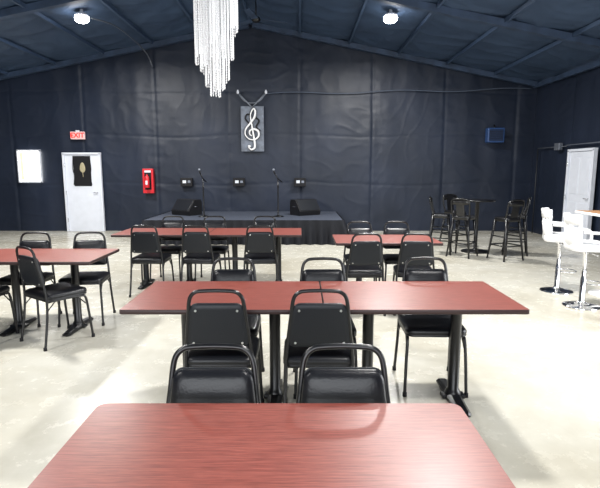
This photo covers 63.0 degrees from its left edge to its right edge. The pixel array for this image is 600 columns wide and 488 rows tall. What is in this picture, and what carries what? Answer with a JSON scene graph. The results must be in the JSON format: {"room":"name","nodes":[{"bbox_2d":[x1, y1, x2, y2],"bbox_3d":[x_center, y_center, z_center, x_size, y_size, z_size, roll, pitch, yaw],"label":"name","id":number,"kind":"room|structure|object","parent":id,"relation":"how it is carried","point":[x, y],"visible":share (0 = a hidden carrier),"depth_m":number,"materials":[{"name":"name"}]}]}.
{"room":"entertainment venue","nodes":[
{"label":"entertainment venue","id":0,"kind":"room"},
{"bbox_2d":[0,23,536,230],"bbox_3d":[-1.200,-2.906,12.462,14.500,5.180,0.070,0,9,0],"label":"wall","id":1,"kind":"structure","parent":0,"point":[377,158],"depth_m":12.48,"materials":[{"name":"fabric"}]},
{"bbox_2d":[16,150,42,182],"bbox_3d":[-6.900,-1.983,12.509,0.600,0.830,0.060,0,9,0],"label":"window","id":2,"kind":"structure","parent":1,"relation":"in","point":[29,162],"depth_m":12.51,"materials":[{"name":"white glass"}]},
{"bbox_2d":[70,130,84,138],"bbox_3d":[-5.620,-2.761,12.387,0.360,0.225,0.068,0,9,0],"label":"exit sign","id":3,"kind":"object","parent":1,"relation":"attached to","point":[73,135],"visible":1,"depth_m":12.36,"materials":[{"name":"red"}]},
{"bbox_2d":[61,153,105,230],"bbox_3d":[-5.550,-1.324,12.579,0.980,2.013,0.104,0,9,0],"label":"door","id":4,"kind":"structure","parent":1,"relation":"in","point":[82,172],"depth_m":12.58,"materials":[{"name":"white paint"}]},
{"bbox_2d":[142,169,154,192],"bbox_3d":[-3.870,-1.602,12.468,0.270,0.620,0.255,0,9,0],"label":"fire extinguisher cabinet","id":5,"kind":"object","parent":1,"relation":"attached to","point":[148,174],"visible":1,"depth_m":12.46,"materials":[{"name":"red metal"}]},
{"bbox_2d":[180,178,192,186],"bbox_3d":[-2.900,-1.584,12.546,0.300,0.220,0.107,0,9,0],"label":"box","id":6,"kind":"object","parent":1,"relation":"attached to","point":[185,182],"visible":1,"depth_m":12.50,"materials":[{"name":"black plastic"}]},
{"bbox_2d":[233,178,244,186],"bbox_3d":[-1.560,-1.584,12.546,0.300,0.220,0.107,0,9,0],"label":"box","id":7,"kind":"object","parent":1,"relation":"attached to","point":[237,182],"visible":1,"depth_m":12.50,"materials":[{"name":"black plastic"}]},
{"bbox_2d":[236,90,266,151],"bbox_3d":[-1.200,-3.096,12.312,0.770,1.520,0.116,0,9,0],"label":"wall art","id":8,"kind":"object","parent":1,"relation":"attached to","point":[252,117],"visible":1,"depth_m":12.33,"materials":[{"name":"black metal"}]},
{"bbox_2d":[294,178,305,186],"bbox_3d":[0.000,-1.584,12.546,0.300,0.220,0.107,0,9,0],"label":"box","id":9,"kind":"object","parent":1,"relation":"attached to","point":[298,182],"visible":1,"depth_m":12.50,"materials":[{"name":"black plastic"}]},
{"bbox_2d":[267,88,532,93],"bbox_3d":[2.450,-3.822,12.236,6.701,0.164,0.021,0,9,0],"label":"cable","id":10,"kind":"object","parent":1,"relation":"attached to","point":[490,88],"visible":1,"depth_m":12.23,"materials":[{"name":"rubber"}]},
{"bbox_2d":[485,125,504,142],"bbox_3d":[4.900,-2.776,12.310,0.420,0.449,0.217,0,9,0],"label":"wall speaker","id":11,"kind":"object","parent":1,"relation":"attached to","point":[492,135],"visible":1,"depth_m":12.22,"materials":[{"name":"blue plastic"}]},
{"bbox_2d":[0,231,599,487],"bbox_3d":[-1.200,0.901,4.940,15.000,0.100,16.700,0,9,0],"label":"floor","id":12,"kind":"structure","parent":0,"point":[533,399],"depth_m":4.22,"materials":[{"name":"concrete"}]},
{"bbox_2d":[0,285,18,333],"bbox_3d":[-3.002,0.451,4.520,0.462,0.919,0.497,1,9,6],"label":"dining chair","id":13,"kind":"object","parent":12,"relation":"on","point":[4,289],"visible":1,"depth_m":4.69,"materials":[{"name":"black"}]},
{"bbox_2d":[0,232,62,326],"bbox_3d":[-2.870,0.356,5.149,0.462,0.919,0.497,0,9,0],"label":"dining chair","id":14,"kind":"object","parent":12,"relation":"on","point":[33,244],"visible":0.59,"depth_m":5.27,"materials":[{"name":"black leather"}]},
{"bbox_2d":[15,246,94,351],"bbox_3d":[-2.291,0.445,4.563,0.462,0.919,0.497,6,11,35],"label":"dining chair","id":15,"kind":"object","parent":12,"relation":"on","point":[31,273],"visible":1,"depth_m":4.41,"materials":[{"name":"black leather"}]},
{"bbox_2d":[0,249,118,336],"bbox_3d":[-2.540,0.477,4.906,1.232,0.750,0.765,0,9,0],"label":"dining table","id":16,"kind":"object","parent":12,"relation":"on","point":[74,258],"visible":0.87,"depth_m":4.86,"materials":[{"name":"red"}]},
{"bbox_2d":[58,231,115,327],"bbox_3d":[-2.262,0.353,5.169,0.462,0.919,0.497,-1,9,-7],"label":"dining chair","id":17,"kind":"object","parent":12,"relation":"on","point":[86,277],"visible":0.75,"depth_m":5.28,"materials":[{"name":"black leather"}]},
{"bbox_2d":[129,225,174,297],"bbox_3d":[-1.911,0.182,6.300,0.462,0.919,0.497,0,9,2],"label":"dining chair","id":18,"kind":"object","parent":12,"relation":"on","point":[147,244],"visible":0.91,"depth_m":6.09,"materials":[{"name":"black"}]},
{"bbox_2d":[111,228,215,288],"bbox_3d":[-1.830,0.197,6.755,1.232,0.750,0.765,0,9,0],"label":"dining table","id":19,"kind":"object","parent":12,"relation":"on","point":[162,232],"visible":0.4,"depth_m":6.75,"materials":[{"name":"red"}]},
{"bbox_2d":[150,216,184,280],"bbox_3d":[-1.869,0.075,7.008,0.462,0.919,0.497,0,9,3],"label":"dining chair","id":20,"kind":"object","parent":12,"relation":"on","point":[171,249],"visible":0.56,"depth_m":7.13,"materials":[{"name":"black leather"}]},
{"bbox_2d":[181,225,221,280],"bbox_3d":[-1.271,0.182,6.300,0.462,0.919,0.497,0,9,3],"label":"dining chair","id":21,"kind":"object","parent":12,"relation":"on","point":[198,244],"visible":0.79,"depth_m":6.08,"materials":[{"name":"black"}]},
{"bbox_2d":[194,216,229,280],"bbox_3d":[-1.250,0.075,7.008,0.462,0.919,0.497,0,9,0],"label":"dining chair","id":22,"kind":"object","parent":12,"relation":"on","point":[220,249],"visible":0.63,"depth_m":7.13,"materials":[{"name":"black"}]},
{"bbox_2d":[166,343,260,402],"bbox_3d":[-0.334,0.874,1.728,0.462,0.919,0.497,0,9,0],"label":"dining chair","id":23,"kind":"object","parent":12,"relation":"on","point":[185,384],"visible":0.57,"depth_m":1.86,"materials":[{"name":"black leather"}]},
{"bbox_2d":[119,281,322,402],"bbox_3d":[-0.472,0.709,3.374,1.232,0.750,0.765,0,9,0],"label":"dining table","id":24,"kind":"object","parent":12,"relation":"on","point":[273,298],"visible":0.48,"depth_m":3.33,"materials":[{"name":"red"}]},
{"bbox_2d":[184,289,263,402],"bbox_3d":[-0.477,0.671,3.067,0.462,0.919,0.497,0,9,0],"label":"dining chair","id":25,"kind":"object","parent":12,"relation":"on","point":[228,323],"visible":0.73,"depth_m":2.83,"materials":[{"name":"black leather"}]},
{"bbox_2d":[210,257,264,379],"bbox_3d":[-0.510,0.591,3.597,0.462,0.919,0.497,0,9,0],"label":"dining chair","id":26,"kind":"object","parent":12,"relation":"on","point":[254,320],"visible":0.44,"depth_m":3.73,"materials":[{"name":"black"}]},
{"bbox_2d":[140,211,346,244],"bbox_3d":[-1.178,-0.407,11.511,4.702,0.523,2.435,0,9,0],"label":"stage platform","id":27,"kind":"object","parent":12,"relation":"on","point":[316,229],"visible":0.47,"depth_m":10.45,"materials":[{"name":"fabric"}]},
{"bbox_2d":[171,199,201,215],"bbox_3d":[-2.706,-0.882,11.691,0.641,0.360,0.420,6,10,34],"label":"stage monitor speaker","id":28,"kind":"object","parent":27,"relation":"on","point":[187,207],"visible":1,"depth_m":11.56},
{"bbox_2d":[198,168,207,216],"bbox_3d":[-2.200,-1.169,11.150,0.257,1.090,0.257,-3,9,-19],"label":"microphone stand","id":29,"kind":"object","parent":27,"relation":"on","point":[199,169],"visible":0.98,"depth_m":11.13,"materials":[{"name":"black metal"}]},
{"bbox_2d":[272,168,283,216],"bbox_3d":[-0.500,-1.169,11.150,0.257,1.090,0.257,0,9,3],"label":"microphone stand","id":30,"kind":"object","parent":27,"relation":"on","point":[273,169],"visible":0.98,"depth_m":11.14,"materials":[{"name":"black metal"}]},
{"bbox_2d":[290,199,320,215],"bbox_3d":[0.126,-0.882,11.691,0.641,0.360,0.420,-6,10,-34],"label":"stage monitor speaker","id":31,"kind":"object","parent":27,"relation":"on","point":[299,207],"visible":1,"depth_m":11.56},
{"bbox_2d":[209,228,301,280],"bbox_3d":[-0.595,0.197,6.755,1.232,0.750,0.765,0,9,0],"label":"dining table","id":32,"kind":"object","parent":12,"relation":"on","point":[234,233],"visible":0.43,"depth_m":6.70,"materials":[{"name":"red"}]},
{"bbox_2d":[243,225,278,280],"bbox_3d":[-0.500,0.182,6.300,0.462,0.919,0.497,0,9,-1],"label":"dining chair","id":33,"kind":"object","parent":12,"relation":"on","point":[260,247],"visible":0.76,"depth_m":6.08,"materials":[{"name":"black"}]},
{"bbox_2d":[248,216,276,269],"bbox_3d":[-0.520,0.075,7.008,0.462,0.919,0.497,0,9,1],"label":"dining chair","id":34,"kind":"object","parent":12,"relation":"on","point":[272,224],"visible":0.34,"depth_m":7.15,"materials":[{"name":"black"}]},
{"bbox_2d":[28,403,515,487],"bbox_3d":[-0.075,1.003,1.426,1.296,0.750,0.800,0,9,0],"label":"dining table","id":35,"kind":"object","parent":12,"relation":"on","point":[118,445],"visible":1,"depth_m":1.48,"materials":[{"name":"red wood"}]},
{"bbox_2d":[283,289,354,402],"bbox_3d":[0.114,0.671,3.067,0.462,0.919,0.497,0,9,0],"label":"dining chair","id":36,"kind":"object","parent":12,"relation":"on","point":[309,324],"visible":0.78,"depth_m":2.83,"materials":[{"name":"black"}]},
{"bbox_2d":[293,257,357,398],"bbox_3d":[0.180,0.591,3.597,0.462,0.919,0.497,0,9,-1],"label":"dining chair","id":37,"kind":"object","parent":12,"relation":"on","point":[319,275],"visible":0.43,"depth_m":3.72,"materials":[{"name":"black"}]},
{"bbox_2d":[296,343,390,402],"bbox_3d":[0.167,0.874,1.728,0.462,0.919,0.497,0,9,0],"label":"dining chair","id":38,"kind":"object","parent":12,"relation":"on","point":[315,384],"visible":0.48,"depth_m":1.86,"materials":[{"name":"black leather"}]},
{"bbox_2d":[343,221,379,280],"bbox_3d":[0.780,0.186,6.276,0.462,0.919,0.497,0,9,0],"label":"dining chair","id":39,"kind":"object","parent":12,"relation":"on","point":[351,231],"visible":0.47,"depth_m":6.41,"materials":[{"name":"black leather"}]},
{"bbox_2d":[341,233,385,315],"bbox_3d":[0.701,0.302,5.509,0.462,0.919,0.497,0,9,-3],"label":"dining chair","id":40,"kind":"object","parent":12,"relation":"on","point":[364,258],"visible":0.75,"depth_m":5.28,"materials":[{"name":"black"}]},
{"bbox_2d":[332,235,443,280],"bbox_3d":[1.030,0.305,6.043,1.232,0.750,0.765,0,9,0],"label":"dining table","id":41,"kind":"object","parent":12,"relation":"on","point":[340,240],"visible":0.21,"depth_m":5.91,"materials":[{"name":"red wood"}]},
{"bbox_2d":[380,221,409,280],"bbox_3d":[1.270,0.186,6.276,0.462,0.919,0.497,0,9,0],"label":"dining chair","id":42,"kind":"object","parent":12,"relation":"on","point":[387,258],"visible":0.44,"depth_m":6.40,"materials":[{"name":"black leather"}]},
{"bbox_2d":[393,233,434,315],"bbox_3d":[1.278,0.302,5.509,0.462,0.919,0.497,1,9,7],"label":"dining chair","id":43,"kind":"object","parent":12,"relation":"on","point":[408,249],"visible":0.68,"depth_m":5.27,"materials":[{"name":"black"}]},
{"bbox_2d":[320,281,529,416],"bbox_3d":[0.766,0.709,3.374,1.232,0.750,0.765,0,9,0],"label":"dining table","id":44,"kind":"object","parent":12,"relation":"on","point":[367,298],"visible":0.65,"depth_m":3.31,"materials":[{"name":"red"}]},
{"bbox_2d":[392,257,467,397],"bbox_3d":[0.961,0.588,3.617,0.462,0.919,0.497,0,9,2],"label":"dining chair","id":45,"kind":"object","parent":12,"relation":"on","point":[413,325],"visible":0.72,"depth_m":3.56,"materials":[{"name":"black leather"}]},
{"bbox_2d":[429,196,451,254],"bbox_3d":[2.677,-0.363,9.352,0.462,1.086,0.456,3,9,19],"label":"metal bar stool","id":46,"kind":"object","parent":12,"relation":"on","point":[434,215],"visible":0.87,"depth_m":9.21,"materials":[{"name":"black metal"}]},
{"bbox_2d":[439,194,466,245],"bbox_3d":[3.199,-0.483,10.145,0.456,1.086,0.462,-3,9,-17],"label":"metal bar stool","id":47,"kind":"object","parent":12,"relation":"on","point":[448,197],"visible":0.64,"depth_m":10.23,"materials":[{"name":"black metal"}]},
{"bbox_2d":[445,198,477,258],"bbox_3d":[2.998,-0.311,9.002,0.456,1.086,0.462,7,11,40],"label":"metal bar stool","id":48,"kind":"object","parent":12,"relation":"on","point":[459,202],"visible":1,"depth_m":8.87,"materials":[{"name":"black metal"}]},
{"bbox_2d":[461,199,495,253],"bbox_3d":[3.420,-0.353,9.504,0.660,1.015,0.660,0,9,0],"label":"bar table","id":49,"kind":"object","parent":12,"relation":"on","point":[477,201],"visible":0.86,"depth_m":9.45,"materials":[{"name":"black metal"}]},
{"bbox_2d":[486,199,524,261],"bbox_3d":[3.661,-0.261,8.676,0.456,1.086,0.462,-3,9,-20],"label":"metal bar stool","id":50,"kind":"object","parent":12,"relation":"on","point":[517,203],"visible":1,"depth_m":8.52,"materials":[{"name":"black metal"}]},
{"bbox_2d":[501,197,531,255],"bbox_3d":[4.083,-0.348,9.251,0.462,1.086,0.456,3,9,21],"label":"metal bar stool","id":51,"kind":"object","parent":12,"relation":"on","point":[524,216],"visible":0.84,"depth_m":9.10,"materials":[{"name":"black metal"}]},
{"bbox_2d":[539,208,576,294],"bbox_3d":[3.367,0.083,6.389,0.463,1.085,0.410,3,9,20],"label":"bar stool","id":52,"kind":"object","parent":12,"relation":"on","point":[548,235],"visible":0.85,"depth_m":6.32,"materials":[{"name":"white leather"}]},
{"bbox_2d":[561,212,599,310],"bbox_3d":[3.287,0.191,5.674,0.463,1.085,0.410,1,9,6],"label":"bar stool","id":53,"kind":"object","parent":12,"relation":"on","point":[574,241],"visible":1,"depth_m":5.60,"materials":[{"name":"white leather"}]},
{"bbox_2d":[575,210,599,296],"bbox_3d":[3.960,0.204,5.694,0.700,1.054,1.700,0,9,0],"label":"bar-height table","id":54,"kind":"object","parent":12,"relation":"on","point":[596,292],"visible":1,"depth_m":6.26,"materials":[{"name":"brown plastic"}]},
{"bbox_2d":[0,0,599,81],"bbox_3d":[-1.200,-3.527,4.296,14.500,1.456,16.150,0,9,0],"label":"ceiling","id":55,"kind":"structure","parent":0,"point":[441,38],"depth_m":10.15,"materials":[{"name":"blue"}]},
{"bbox_2d":[74,9,88,23],"bbox_3d":[-4.100,-4.289,9.202,0.260,0.270,0.260,0,9,0],"label":"ceiling lamp","id":56,"kind":"object","parent":55,"relation":"attached to","point":[81,17],"depth_m":9.13,"materials":[{"name":"white glass"}]},
{"bbox_2d":[89,17,152,66],"bbox_3d":[-3.874,-4.362,10.675,0.473,0.414,2.926,0,9,0],"label":"cable","id":57,"kind":"object","parent":55,"relation":"attached to","point":[89,17],"depth_m":10.47,"materials":[{"name":"black rubber"}]},
{"bbox_2d":[193,0,237,96],"bbox_3d":[-0.980,-3.028,5.661,0.518,2.585,0.518,7,11,39],"label":"crystal chandelier","id":58,"kind":"object","parent":55,"relation":"hanging from","point":[214,11],"visible":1,"depth_m":5.68,"materials":[{"name":"clear glass"}]},
{"bbox_2d":[234,0,287,26],"bbox_3d":[-0.851,-4.749,9.903,1.221,0.450,1.165,0,9,0],"label":"ceiling fan","id":59,"kind":"object","parent":55,"relation":"hanging from","point":[254,18],"depth_m":9.99,"materials":[{"name":"black metal"}]},
{"bbox_2d":[0,0,599,86],"bbox_3d":[-1.200,-3.482,4.277,14.126,1.544,15.800,0,9,0],"label":"ceiling beams","id":60,"kind":"structure","parent":55,"relation":"attached to","point":[22,8],"depth_m":10.22,"materials":[{"name":"metal"}]},
{"bbox_2d":[383,9,396,23],"bbox_3d":[1.700,-4.289,9.202,0.260,0.270,0.260,0,9,0],"label":"ceiling lamp","id":61,"kind":"object","parent":55,"relation":"attached to","point":[390,17],"depth_m":9.12,"materials":[{"name":"white glass"}]},
{"bbox_2d":[527,67,599,240],"bbox_3d":[5.958,-0.989,4.730,0.053,3.700,16.050,0,9,0],"label":"wall","id":62,"kind":"structure","parent":0,"point":[567,111],"depth_m":11.15,"materials":[{"name":"fabric"}]},
{"bbox_2d":[531,141,599,232],"bbox_3d":[5.850,-0.960,9.622,0.090,2.180,5.315,0,9,0],"label":"conduit","id":63,"kind":"object","parent":62,"relation":"attached to","point":[557,146],"visible":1,"depth_m":11.80,"materials":[{"name":"black metal"}]},
{"bbox_2d":[533,60,599,88],"bbox_3d":[5.860,-2.747,4.388,0.080,0.100,15.880,0,9,0],"label":"trim","id":64,"kind":"structure","parent":62,"relation":"attached to","point":[596,64],"depth_m":10.58,"materials":[{"name":"metal"}]},
{"bbox_2d":[561,148,597,239],"bbox_3d":[5.821,-0.975,10.270,0.104,2.013,0.980,0,9,0],"label":"door","id":65,"kind":"structure","parent":62,"relation":"in","point":[581,166],"depth_m":10.14,"materials":[{"name":"white paint"}]}
]}

